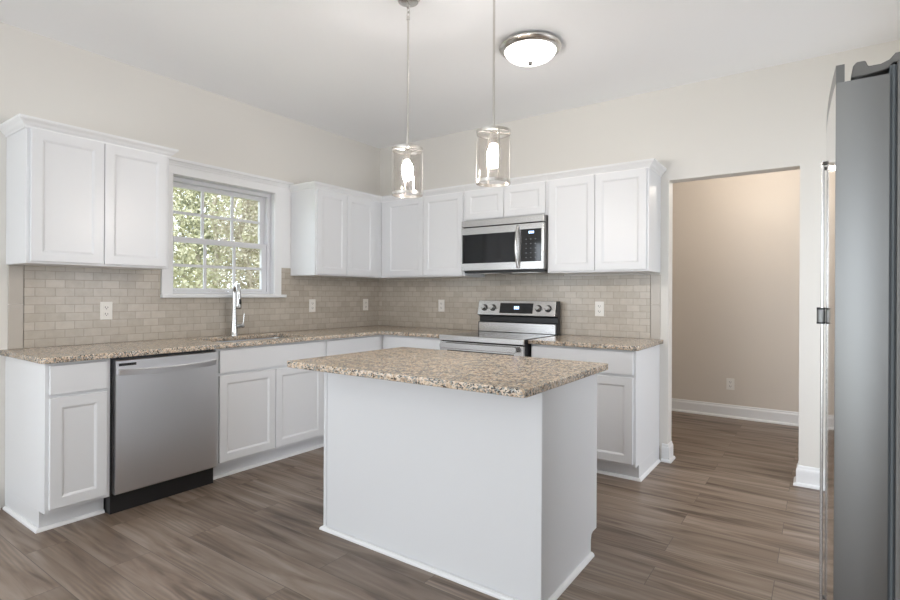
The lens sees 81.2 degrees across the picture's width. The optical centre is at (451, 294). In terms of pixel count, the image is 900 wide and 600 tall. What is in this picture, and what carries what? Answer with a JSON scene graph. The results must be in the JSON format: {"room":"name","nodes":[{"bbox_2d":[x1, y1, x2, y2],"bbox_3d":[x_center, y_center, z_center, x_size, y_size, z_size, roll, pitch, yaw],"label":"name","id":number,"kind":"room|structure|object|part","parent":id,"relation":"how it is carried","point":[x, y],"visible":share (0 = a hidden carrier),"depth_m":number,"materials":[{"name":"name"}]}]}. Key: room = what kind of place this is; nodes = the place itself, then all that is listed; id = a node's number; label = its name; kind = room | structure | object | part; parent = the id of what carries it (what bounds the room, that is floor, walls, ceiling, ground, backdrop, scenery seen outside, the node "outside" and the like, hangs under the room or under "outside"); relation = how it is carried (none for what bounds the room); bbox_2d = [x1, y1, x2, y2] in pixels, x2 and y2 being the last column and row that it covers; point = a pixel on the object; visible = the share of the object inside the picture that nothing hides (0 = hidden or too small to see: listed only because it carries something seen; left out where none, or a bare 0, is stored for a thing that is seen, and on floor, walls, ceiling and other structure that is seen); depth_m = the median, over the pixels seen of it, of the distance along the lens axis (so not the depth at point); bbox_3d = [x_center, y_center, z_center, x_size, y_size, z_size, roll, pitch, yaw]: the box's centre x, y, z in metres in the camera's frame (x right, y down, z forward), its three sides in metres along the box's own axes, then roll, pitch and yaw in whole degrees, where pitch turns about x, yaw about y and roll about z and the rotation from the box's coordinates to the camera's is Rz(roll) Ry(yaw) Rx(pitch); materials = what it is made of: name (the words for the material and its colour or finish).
{"room":"kitchen","nodes":[
{"label":"kitchen","id":0,"kind":"room"},
{"bbox_2d":[0,22,379,507],"bbox_3d":[-2.941,-0.168,2.575,0.140,2.767,7.620,0,0,35],"label":"wall","id":1,"kind":"structure","parent":0,"point":[43,77],"depth_m":3.65,"materials":[{"name":"paint"}]},
{"bbox_2d":[0,113,178,269],"bbox_3d":[-2.183,-0.561,3.210,0.363,0.784,0.838,0,0,35],"label":"upper cabinet","id":2,"kind":"object","parent":1,"relation":"attached to","point":[76,196],"visible":1,"depth_m":3.03,"materials":[{"name":"paint"}]},
{"bbox_3d":[-2.166,-0.539,2.972,0.018,0.716,0.352,0,0,35],"label":"door","id":3,"kind":"part","parent":2,"relation":"part of","materials":[{"name":"paint"}]},
{"bbox_3d":[-2.181,-0.925,3.210,0.363,0.056,0.838,0,0,35],"label":"crown molding","id":4,"kind":"part","parent":2,"relation":"part of","materials":[{"name":"paint"}]},
{"bbox_3d":[-1.959,-0.538,3.265,0.018,0.716,0.358,0,0,35],"label":"door","id":5,"kind":"part","parent":2,"relation":"part of","materials":[{"name":"paint"}]},
{"bbox_2d":[8,265,379,348],"bbox_3d":[-1.651,0.044,4.281,0.008,0.549,3.103,0,0,35],"label":"tile backsplash","id":6,"kind":"structure","parent":1,"relation":"attached to","point":[62,304],"depth_m":3.63,"materials":[{"name":"tile"}]},
{"bbox_2d":[100,302,111,319],"bbox_3d":[-2.248,0.106,3.419,0.007,0.116,0.072,0,0,35],"label":"wall outlet","id":7,"kind":"object","parent":6,"relation":"attached to","point":[105,307],"visible":1,"depth_m":3.41,"materials":[{"name":"white plastic"}]},
{"bbox_2d":[309,299,315,311],"bbox_3d":[-1.272,0.102,4.806,0.007,0.116,0.072,0,0,35],"label":"wall outlet","id":8,"kind":"object","parent":6,"relation":"attached to","point":[312,302],"visible":1,"depth_m":4.80,"materials":[{"name":"white plastic"}]},
{"bbox_2d":[363,299,367,309],"bbox_3d":[-0.877,0.104,5.369,0.007,0.116,0.072,0,0,35],"label":"wall outlet","id":9,"kind":"object","parent":6,"relation":"attached to","point":[365,301],"visible":1,"depth_m":5.36,"materials":[{"name":"white plastic"}]},
{"bbox_2d":[160,164,286,297],"bbox_3d":[-1.794,-0.451,4.160,0.180,0.950,1.047,0,0,35],"label":"window","id":10,"kind":"structure","parent":1,"relation":"in","point":[269,222],"depth_m":4.24,"materials":[{"name":"paint"}]},
{"bbox_3d":[-1.860,-0.611,4.172,0.028,0.439,0.832,0,0,35],"label":"sash","id":11,"kind":"part","parent":10,"relation":"part of","materials":[{"name":"white plastic"}]},
{"bbox_3d":[-1.833,-0.226,4.152,0.030,0.402,0.832,0,0,35],"label":"sash","id":12,"kind":"part","parent":10,"relation":"part of","materials":[{"name":"white plastic"}]},
{"bbox_3d":[-1.766,0.012,4.139,0.105,0.025,1.047,0,0,35],"label":"sill","id":13,"kind":"part","parent":10,"relation":"part of","materials":[{"name":"paint"}]},
{"bbox_2d":[169,157,293,188],"bbox_3d":[-1.737,-0.952,4.108,0.036,0.050,1.197,0,0,35],"label":"trim","id":14,"kind":"structure","parent":1,"relation":"attached to","point":[175,161],"depth_m":4.08,"materials":[{"name":"paint"}]},
{"bbox_2d":[190,177,290,267],"bbox_3d":[-1.758,-0.586,4.121,0.012,0.705,1.197,0,0,35],"label":"trim","id":15,"kind":"structure","parent":1,"relation":"attached to","point":[286,193],"depth_m":4.57,"materials":[{"name":"paint"}]},
{"bbox_2d":[289,181,395,278],"bbox_3d":[-0.951,-0.555,4.962,0.363,0.784,1.183,0,0,35],"label":"upper cabinet","id":16,"kind":"object","parent":1,"relation":"attached to","point":[336,231],"visible":0.89,"depth_m":4.61,"materials":[{"name":"paint"}]},
{"bbox_3d":[-1.038,-0.533,4.574,0.018,0.716,0.333,0,0,35],"label":"door","id":17,"kind":"part","parent":16,"relation":"part of","materials":[{"name":"paint"}]},
{"bbox_3d":[-1.042,-0.919,4.829,0.363,0.056,0.859,0,0,35],"label":"crown molding","id":18,"kind":"part","parent":16,"relation":"part of","materials":[{"name":"paint"}]},
{"bbox_3d":[-0.839,-0.532,4.857,0.018,0.716,0.351,0,0,35],"label":"door","id":19,"kind":"part","parent":16,"relation":"part of","materials":[{"name":"paint"}]},
{"bbox_2d":[0,411,824,599],"bbox_3d":[0.155,1.256,1.530,6.180,0.050,9.520,0,0,35],"label":"floor","id":20,"kind":"structure","parent":0,"point":[727,519],"depth_m":2.60,"materials":[{"name":"brown wood"}]},
{"bbox_2d":[2,356,109,533],"bbox_3d":[-2.219,0.783,2.939,0.627,0.870,0.316,0,0,35],"label":"base cabinet","id":21,"kind":"object","parent":20,"relation":"on","point":[57,415],"visible":0.83,"depth_m":2.78,"materials":[{"name":"paint"}]},
{"bbox_3d":[-2.240,1.209,2.953,0.520,0.018,0.316,0,0,35],"label":"shoe molding","id":22,"kind":"part","parent":21,"relation":"part of","materials":[{"name":"paint"}]},
{"bbox_3d":[-1.965,0.813,2.771,0.018,0.565,0.262,0,0,35],"label":"door","id":23,"kind":"part","parent":21,"relation":"part of","materials":[{"name":"paint"}]},
{"bbox_3d":[-1.963,0.438,2.771,0.018,0.148,0.262,0,0,35],"label":"drawer","id":24,"kind":"part","parent":21,"relation":"part of","materials":[{"name":"paint"}]},
{"bbox_2d":[104,349,216,514],"bbox_3d":[-1.921,0.786,3.301,0.662,0.868,0.605,0,0,35],"label":"dishwasher","id":25,"kind":"object","parent":20,"relation":"on","point":[163,407],"visible":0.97,"depth_m":3.09,"materials":[{"name":"silver metal"}]},
{"bbox_3d":[-1.663,0.437,3.124,0.038,0.046,0.571,0,0,35],"label":"handle","id":26,"kind":"part","parent":25,"relation":"part of","materials":[{"name":"silver metal"}]},
{"bbox_2d":[213,338,323,479],"bbox_3d":[-1.512,0.787,3.944,0.627,0.870,0.907,0,0,35],"label":"base cabinet","id":27,"kind":"object","parent":20,"relation":"on","point":[268,410],"visible":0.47,"depth_m":3.71,"materials":[{"name":"paint"}]},
{"bbox_3d":[-1.389,0.816,3.590,0.018,0.565,0.426,0,0,35],"label":"door","id":28,"kind":"part","parent":27,"relation":"part of","materials":[{"name":"paint"}]},
{"bbox_3d":[-1.327,1.214,3.813,0.017,0.018,0.907,0,0,35],"label":"shoe molding","id":29,"kind":"part","parent":27,"relation":"part of","materials":[{"name":"paint"}]},
{"bbox_3d":[-1.259,0.442,3.772,0.018,0.148,0.873,0,0,35],"label":"drawer","id":30,"kind":"part","parent":27,"relation":"part of","materials":[{"name":"paint"}]},
{"bbox_3d":[-1.137,0.817,3.949,0.018,0.565,0.442,0,0,35],"label":"door","id":31,"kind":"part","parent":27,"relation":"part of","materials":[{"name":"paint"}]},
{"bbox_2d":[317,335,382,447],"bbox_3d":[-0.880,0.790,4.843,0.627,0.870,1.287,0,0,35],"label":"base cabinet","id":32,"kind":"object","parent":20,"relation":"on","point":[338,346],"visible":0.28,"depth_m":4.36,"materials":[{"name":"paint"}]},
{"bbox_2d":[0,325,477,363],"bbox_3d":[-1.131,0.337,3.892,1.310,0.030,3.140,0,0,35],"label":"countertop","id":33,"kind":"structure","parent":32,"relation":"on","point":[70,353],"depth_m":3.43,"materials":[{"name":"stone"}]},
{"bbox_2d":[230,283,244,335],"bbox_3d":[-1.660,0.115,4.050,0.101,0.410,0.197,0,0,-13],"label":"faucet","id":34,"kind":"object","parent":33,"relation":"on","point":[236,291],"visible":1,"depth_m":4.06,"materials":[{"name":"grey metal"}]},
{"bbox_3d":[-1.651,0.020,4.031,0.031,0.220,0.150,0,0,-37],"label":"spout","id":35,"kind":"part","parent":34,"relation":"part of","materials":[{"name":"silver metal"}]},
{"bbox_2d":[217,337,283,341],"bbox_3d":[-1.487,0.462,3.922,0.419,0.220,0.754,0,0,35],"label":"sink","id":36,"kind":"object","parent":33,"relation":"in","point":[270,337],"visible":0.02,"depth_m":4.12,"materials":[{"name":"metal"}]},
{"bbox_3d":[-0.814,0.444,4.405,0.018,0.148,0.607,0,0,35],"label":"drawer","id":37,"kind":"part","parent":32,"relation":"part of","materials":[{"name":"paint"}]},
{"bbox_2d":[383,335,441,349],"bbox_3d":[-0.162,0.793,4.743,0.694,0.870,0.627,0,0,35],"label":"base cabinet","id":38,"kind":"object","parent":20,"relation":"on","point":[389,341],"visible":0.09,"depth_m":4.50,"materials":[{"name":"paint"}]},
{"bbox_2d":[319,372,596,599],"bbox_3d":[0.019,0.794,2.643,1.272,0.870,0.655,0,0,35],"label":"base cabinet","id":39,"kind":"object","parent":20,"relation":"on","point":[493,495],"visible":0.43,"depth_m":2.29,"materials":[{"name":"paint"}]},
{"bbox_3d":[-0.658,0.791,2.743,0.022,0.870,0.004,0,0,35],"label":"corner trim","id":40,"kind":"part","parent":39,"relation":"part of","materials":[{"name":"paint"}]},
{"bbox_2d":[287,347,607,397],"bbox_3d":[-0.025,0.343,2.547,1.302,0.030,0.884,0,0,35],"label":"countertop","id":41,"kind":"structure","parent":39,"relation":"on","point":[505,375],"depth_m":2.35,"materials":[{"name":"stone"}]},
{"bbox_3d":[-0.009,1.220,2.607,1.272,0.018,0.566,0,0,35],"label":"shoe molding","id":42,"kind":"part","parent":39,"relation":"part of","materials":[{"name":"paint"}]},
{"bbox_3d":[0.341,0.796,2.040,0.022,0.870,0.004,0,0,35],"label":"corner trim","id":43,"kind":"part","parent":39,"relation":"part of","materials":[{"name":"paint"}]},
{"bbox_3d":[0.526,0.797,2.292,0.006,0.870,0.608,0,0,35],"label":"panel","id":44,"kind":"part","parent":39,"relation":"part of","materials":[{"name":"paint"}]},
{"bbox_2d":[439,300,559,356],"bbox_3d":[0.386,0.642,4.255,0.760,1.176,0.704,0,0,35],"label":"range","id":45,"kind":"object","parent":20,"relation":"on","point":[504,327],"visible":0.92,"depth_m":4.31,"materials":[{"name":"silver metal"}]},
{"bbox_3d":[0.196,0.402,3.988,0.681,0.042,0.048,0,0,35],"label":"oven handle","id":46,"kind":"part","parent":45,"relation":"part of","materials":[{"name":"silver metal"}]},
{"bbox_3d":[0.221,0.690,4.021,0.748,0.632,0.036,0,0,35],"label":"oven door","id":47,"kind":"part","parent":45,"relation":"part of","materials":[{"name":"silver metal"}]},
{"bbox_2d":[439,331,557,345],"bbox_3d":[0.386,0.347,4.253,0.760,0.046,0.612,0,0,35],"label":"cooktop","id":48,"kind":"object","parent":45,"relation":"in","point":[489,338],"depth_m":4.10,"materials":[{"name":"silver metal"}]},
{"bbox_3d":[0.547,0.284,4.482,0.732,0.080,0.003,0,0,35],"label":"trim","id":49,"kind":"part","parent":45,"relation":"part of","materials":[{"name":"silver metal"}]},
{"bbox_3d":[0.546,0.117,4.486,0.740,0.123,0.034,0,0,35],"label":"control panel","id":50,"kind":"part","parent":45,"relation":"part of","materials":[{"name":"silver metal"}]},
{"bbox_3d":[0.714,0.116,4.345,0.054,0.054,0.048,0,0,35],"label":"knob","id":51,"kind":"part","parent":45,"relation":"part of","materials":[{"name":"silver metal"}]},
{"bbox_2d":[531,344,660,481],"bbox_3d":[1.071,0.800,3.876,0.774,0.870,0.627,0,0,35],"label":"base cabinet","id":52,"kind":"object","parent":20,"relation":"on","point":[628,391],"visible":0.51,"depth_m":3.53,"materials":[{"name":"paint"}]},
{"bbox_3d":[0.891,0.453,3.632,0.722,0.148,0.018,0,0,35],"label":"drawer","id":53,"kind":"part","parent":52,"relation":"part of","materials":[{"name":"paint"}]},
{"bbox_2d":[528,335,662,350],"bbox_3d":[1.069,0.348,3.867,0.786,0.030,0.650,0,0,35],"label":"countertop","id":54,"kind":"structure","parent":52,"relation":"on","point":[617,343],"depth_m":3.72,"materials":[{"name":"stone"}]},
{"bbox_3d":[1.037,0.828,3.528,0.360,0.565,0.018,0,0,35],"label":"door","id":55,"kind":"part","parent":52,"relation":"part of","materials":[{"name":"paint"}]},
{"bbox_3d":[1.083,1.226,3.895,0.774,0.018,0.520,0,0,35],"label":"shoe molding","id":56,"kind":"part","parent":52,"relation":"part of","materials":[{"name":"paint"}]},
{"bbox_2d":[816,52,899,599],"bbox_3d":[1.445,0.354,1.351,0.832,1.766,0.910,0,0,35],"label":"refrigerator","id":57,"kind":"object","parent":20,"relation":"on","point":[862,523],"visible":1,"depth_m":1.17,"materials":[{"name":"grey metal"}]},
{"bbox_3d":[1.095,0.271,1.551,0.008,1.330,0.008,0,0,35],"label":"door handle","id":58,"kind":"part","parent":57,"relation":"part of","materials":[{"name":"silver metal"}]},
{"bbox_2d":[0,0,899,148],"bbox_3d":[0.169,-1.596,1.530,6.380,0.120,9.720,0,0,35],"label":"ceiling","id":59,"kind":"structure","parent":0,"point":[339,67],"depth_m":3.23,"materials":[{"name":"paint"}]},
{"bbox_2d":[392,0,422,197],"bbox_3d":[-0.226,-1.025,2.719,0.160,1.024,0.160,0,0,35],"label":"pendant light","id":60,"kind":"object","parent":59,"relation":"hanging from","point":[407,168],"visible":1,"depth_m":2.71,"materials":[{"name":"silver metal"}]},
{"bbox_2d":[404,149,408,160],"bbox_3d":[-0.227,-0.722,2.719,0.036,0.055,0.036,0,0,35],"label":"socket","id":61,"kind":"object","parent":60,"relation":"attached to","point":[406,154],"depth_m":2.70,"materials":[{"name":"silver metal"}]},
{"bbox_3d":[-0.228,-0.656,2.719,0.058,0.080,0.058,0,0,35],"label":"bulb","id":62,"kind":"part","parent":60,"relation":"part of","materials":[{"name":"white glass"}]},
{"bbox_3d":[-0.225,-1.098,2.719,0.018,0.683,0.018,0,0,35],"label":"rod","id":63,"kind":"part","parent":60,"relation":"part of","materials":[{"name":"silver metal"}]},
{"bbox_2d":[476,0,510,186],"bbox_3d":[0.196,-1.023,2.422,0.160,1.024,0.160,0,0,35],"label":"pendant light","id":64,"kind":"object","parent":59,"relation":"hanging from","point":[493,153],"visible":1,"depth_m":2.41,"materials":[{"name":"silver metal"}]},
{"bbox_3d":[0.194,-0.654,2.422,0.058,0.080,0.058,0,0,35],"label":"bulb","id":65,"kind":"part","parent":64,"relation":"part of","materials":[{"name":"white glass"}]},
{"bbox_2d":[490,132,496,144],"bbox_3d":[0.194,-0.720,2.422,0.036,0.055,0.036,0,0,35],"label":"socket","id":66,"kind":"object","parent":64,"relation":"attached to","point":[493,136],"depth_m":2.41,"materials":[{"name":"silver metal"}]},
{"bbox_3d":[0.196,-1.095,2.422,0.018,0.683,0.018,0,0,35],"label":"rod","id":67,"kind":"part","parent":64,"relation":"part of","materials":[{"name":"silver metal"}]},
{"bbox_2d":[499,31,561,66],"bbox_3d":[0.485,-1.470,3.227,0.380,0.127,0.380,0,0,35],"label":"ceiling light","id":68,"kind":"object","parent":59,"relation":"attached to","point":[530,48],"visible":1,"depth_m":3.13,"materials":[{"name":"white glass"}]},
{"bbox_2d":[380,40,899,468],"bbox_3d":[1.228,-0.147,4.227,4.780,2.767,0.120,0,0,35],"label":"wall","id":69,"kind":"structure","parent":0,"point":[774,118],"depth_m":3.75,"materials":[{"name":"paint"}]},
{"bbox_2d":[381,185,483,278],"bbox_3d":[-0.198,-0.551,4.934,0.976,0.784,0.363,0,0,35],"label":"upper cabinet","id":70,"kind":"object","parent":69,"relation":"attached to","point":[421,236],"visible":0.89,"depth_m":4.78,"materials":[{"name":"paint"}]},
{"bbox_3d":[-0.439,-0.530,4.919,0.450,0.716,0.018,0,0,35],"label":"door","id":71,"kind":"part","parent":70,"relation":"part of","materials":[{"name":"paint"}]},
{"bbox_3d":[-0.289,-0.915,4.802,0.976,0.056,0.040,0,0,35],"label":"crown molding","id":72,"kind":"part","parent":70,"relation":"part of","materials":[{"name":"paint"}]},
{"bbox_3d":[-0.076,-0.528,4.663,0.430,0.716,0.018,0,0,35],"label":"door","id":73,"kind":"part","parent":70,"relation":"part of","materials":[{"name":"paint"}]},
{"bbox_2d":[463,173,547,220],"bbox_3d":[0.518,-0.781,4.431,0.772,0.317,0.363,0,0,35],"label":"upper cabinet","id":74,"kind":"object","parent":69,"relation":"attached to","point":[525,195],"visible":0.71,"depth_m":4.27,"materials":[{"name":"paint"}]},
{"bbox_3d":[0.279,-0.760,4.415,0.374,0.249,0.018,0,0,35],"label":"door","id":75,"kind":"part","parent":74,"relation":"part of","materials":[{"name":"paint"}]},
{"bbox_2d":[461,214,547,274],"bbox_3d":[0.492,-0.398,4.397,0.768,0.445,0.432,0,0,35],"label":"microwave","id":76,"kind":"object","parent":74,"relation":"attached to","point":[509,245],"visible":0.94,"depth_m":4.24,"materials":[{"name":"grey metal"}]},
{"bbox_3d":[0.301,-0.382,4.331,0.508,0.243,0.004,0,0,35],"label":"door glass","id":77,"kind":"part","parent":76,"relation":"part of","materials":[{"name":"black glass"}]},
{"bbox_3d":[0.517,-0.380,4.151,0.023,0.345,0.057,0,0,35],"label":"door handle","id":78,"kind":"part","parent":76,"relation":"part of","materials":[{"name":"silver metal"}]},
{"bbox_3d":[0.620,-0.387,4.107,0.180,0.256,0.004,0,0,35],"label":"control panel","id":79,"kind":"part","parent":76,"relation":"part of","materials":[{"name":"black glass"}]},
{"bbox_3d":[0.426,-0.912,4.299,0.772,0.056,0.040,0,0,35],"label":"crown molding","id":80,"kind":"part","parent":74,"relation":"part of","materials":[{"name":"paint"}]},
{"bbox_3d":[0.585,-0.759,4.200,0.366,0.249,0.018,0,0,35],"label":"door","id":81,"kind":"part","parent":74,"relation":"part of","materials":[{"name":"paint"}]},
{"bbox_2d":[379,273,660,338],"bbox_3d":[0.400,0.066,4.730,2.831,0.527,0.008,0,0,35],"label":"tile backsplash","id":82,"kind":"structure","parent":69,"relation":"attached to","point":[627,299],"depth_m":4.46,"materials":[{"name":"tile"}]},
{"bbox_2d":[438,300,444,311],"bbox_3d":[-0.097,0.107,5.070,0.072,0.116,0.007,0,0,35],"label":"wall outlet","id":83,"kind":"object","parent":82,"relation":"attached to","point":[440,302],"visible":1,"depth_m":5.07,"materials":[{"name":"white plastic"}]},
{"bbox_2d":[595,301,603,315],"bbox_3d":[1.177,0.114,4.174,0.072,0.116,0.007,0,0,35],"label":"wall outlet","id":84,"kind":"object","parent":82,"relation":"attached to","point":[599,306],"visible":1,"depth_m":4.17,"materials":[{"name":"white plastic"}]},
{"bbox_2d":[546,158,666,274],"bbox_3d":[1.163,-0.550,3.978,0.804,0.772,0.363,0,0,35],"label":"upper cabinet","id":85,"kind":"object","parent":69,"relation":"attached to","point":[603,219],"visible":1,"depth_m":3.83,"materials":[{"name":"paint"}]},
{"bbox_3d":[0.909,-0.529,3.971,0.361,0.704,0.018,0,0,35],"label":"door","id":86,"kind":"part","parent":85,"relation":"part of","materials":[{"name":"paint"}]},
{"bbox_3d":[1.164,-0.908,3.978,0.804,0.056,0.363,0,0,35],"label":"crown molding","id":87,"kind":"part","parent":85,"relation":"part of","materials":[{"name":"paint"}]},
{"bbox_3d":[1.209,-0.528,3.760,0.365,0.704,0.018,0,0,35],"label":"door","id":88,"kind":"part","parent":85,"relation":"part of","materials":[{"name":"paint"}]},
{"bbox_2d":[661,441,674,462],"bbox_3d":[1.623,1.173,3.927,0.070,0.130,0.150,0,0,35],"label":"baseboard","id":89,"kind":"structure","parent":69,"relation":"attached to","point":[667,456],"depth_m":3.89,"materials":[{"name":"paint"}]},
{"bbox_2d":[793,460,824,490],"bbox_3d":[2.667,1.178,3.192,0.985,0.130,0.150,0,0,35],"label":"baseboard","id":90,"kind":"structure","parent":69,"relation":"attached to","point":[807,477],"depth_m":3.38,"materials":[{"name":"paint"}]},
{"bbox_2d":[672,169,799,411],"bbox_3d":[3.359,-0.137,5.015,4.960,2.767,0.120,0,0,35],"label":"wall","id":91,"kind":"structure","parent":0,"point":[736,240],"depth_m":5.28,"materials":[{"name":"paint"}]},
{"bbox_2d":[726,378,733,389],"bbox_3d":[2.823,0.906,5.311,0.072,0.116,0.007,0,0,35],"label":"wall outlet","id":92,"kind":"object","parent":91,"relation":"attached to","point":[729,381],"visible":1,"depth_m":5.31,"materials":[{"name":"white plastic"}]},
{"bbox_2d":[672,398,798,425],"bbox_3d":[3.310,1.182,4.953,4.720,0.130,0.030,0,0,35],"label":"baseboard","id":93,"kind":"structure","parent":91,"relation":"attached to","point":[774,416],"depth_m":5.26,"materials":[{"name":"paint"}]},
{"label":"outside","id":94,"kind":"structure","parent":0,"visible":0},
{"bbox_3d":[-21.058,1.600,28.994,59.840,0.050,75.000,0,0,35],"label":"ground","id":95,"kind":"structure","parent":94,"visible":0},
{"bbox_2d":[173,187,208,287],"bbox_3d":[-5.490,-1.377,10.115,1.504,6.089,1.553,0,0,-20],"label":"tree","id":96,"kind":"object","parent":95,"relation":"on","point":[174,188],"visible":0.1,"depth_m":10.23,"materials":[{"name":"green plant"}]},
{"bbox_2d":[173,188,212,287],"bbox_3d":[-10.361,-4.136,20.379,2.822,11.553,2.865,0,0,-15],"label":"tree","id":97,"kind":"object","parent":95,"relation":"on","point":[176,193],"visible":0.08,"depth_m":19.89,"materials":[{"name":"green plant"}]},
{"bbox_2d":[173,188,235,288],"bbox_3d":[-8.173,-3.688,16.898,2.374,10.678,2.396,0,0,35],"label":"tree","id":98,"kind":"object","parent":95,"relation":"on","point":[188,229],"visible":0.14,"depth_m":16.59,"materials":[{"name":"green plant"}]},
{"bbox_2d":[176,190,254,291],"bbox_3d":[-6.276,-2.509,14.031,2.021,8.348,2.007,0,0,35],"label":"tree","id":99,"kind":"object","parent":95,"relation":"on","point":[212,205],"visible":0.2,"depth_m":13.82,"materials":[{"name":"green plant"}]},
{"bbox_2d":[207,195,259,288],"bbox_3d":[-4.518,-1.433,11.637,1.629,6.210,1.624,0,0,35],"label":"tree","id":100,"kind":"object","parent":95,"relation":"on","point":[250,279],"visible":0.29,"depth_m":11.53,"materials":[{"name":"green plant"}]},
{"bbox_2d":[229,198,259,280],"bbox_3d":[-8.361,-3.977,22.877,2.936,11.255,2.862,0,0,35],"label":"tree","id":101,"kind":"object","parent":95,"relation":"on","point":[253,271],"visible":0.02,"depth_m":22.36,"materials":[{"name":"green plant"}]},
{"bbox_2d":[241,201,258,288],"bbox_3d":[-6.526,-3.333,18.923,2.312,9.988,2.367,0,0,35],"label":"tree","id":102,"kind":"object","parent":95,"relation":"on","point":[241,201],"visible":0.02,"depth_m":18.40,"materials":[{"name":"green plant"}]}
]}

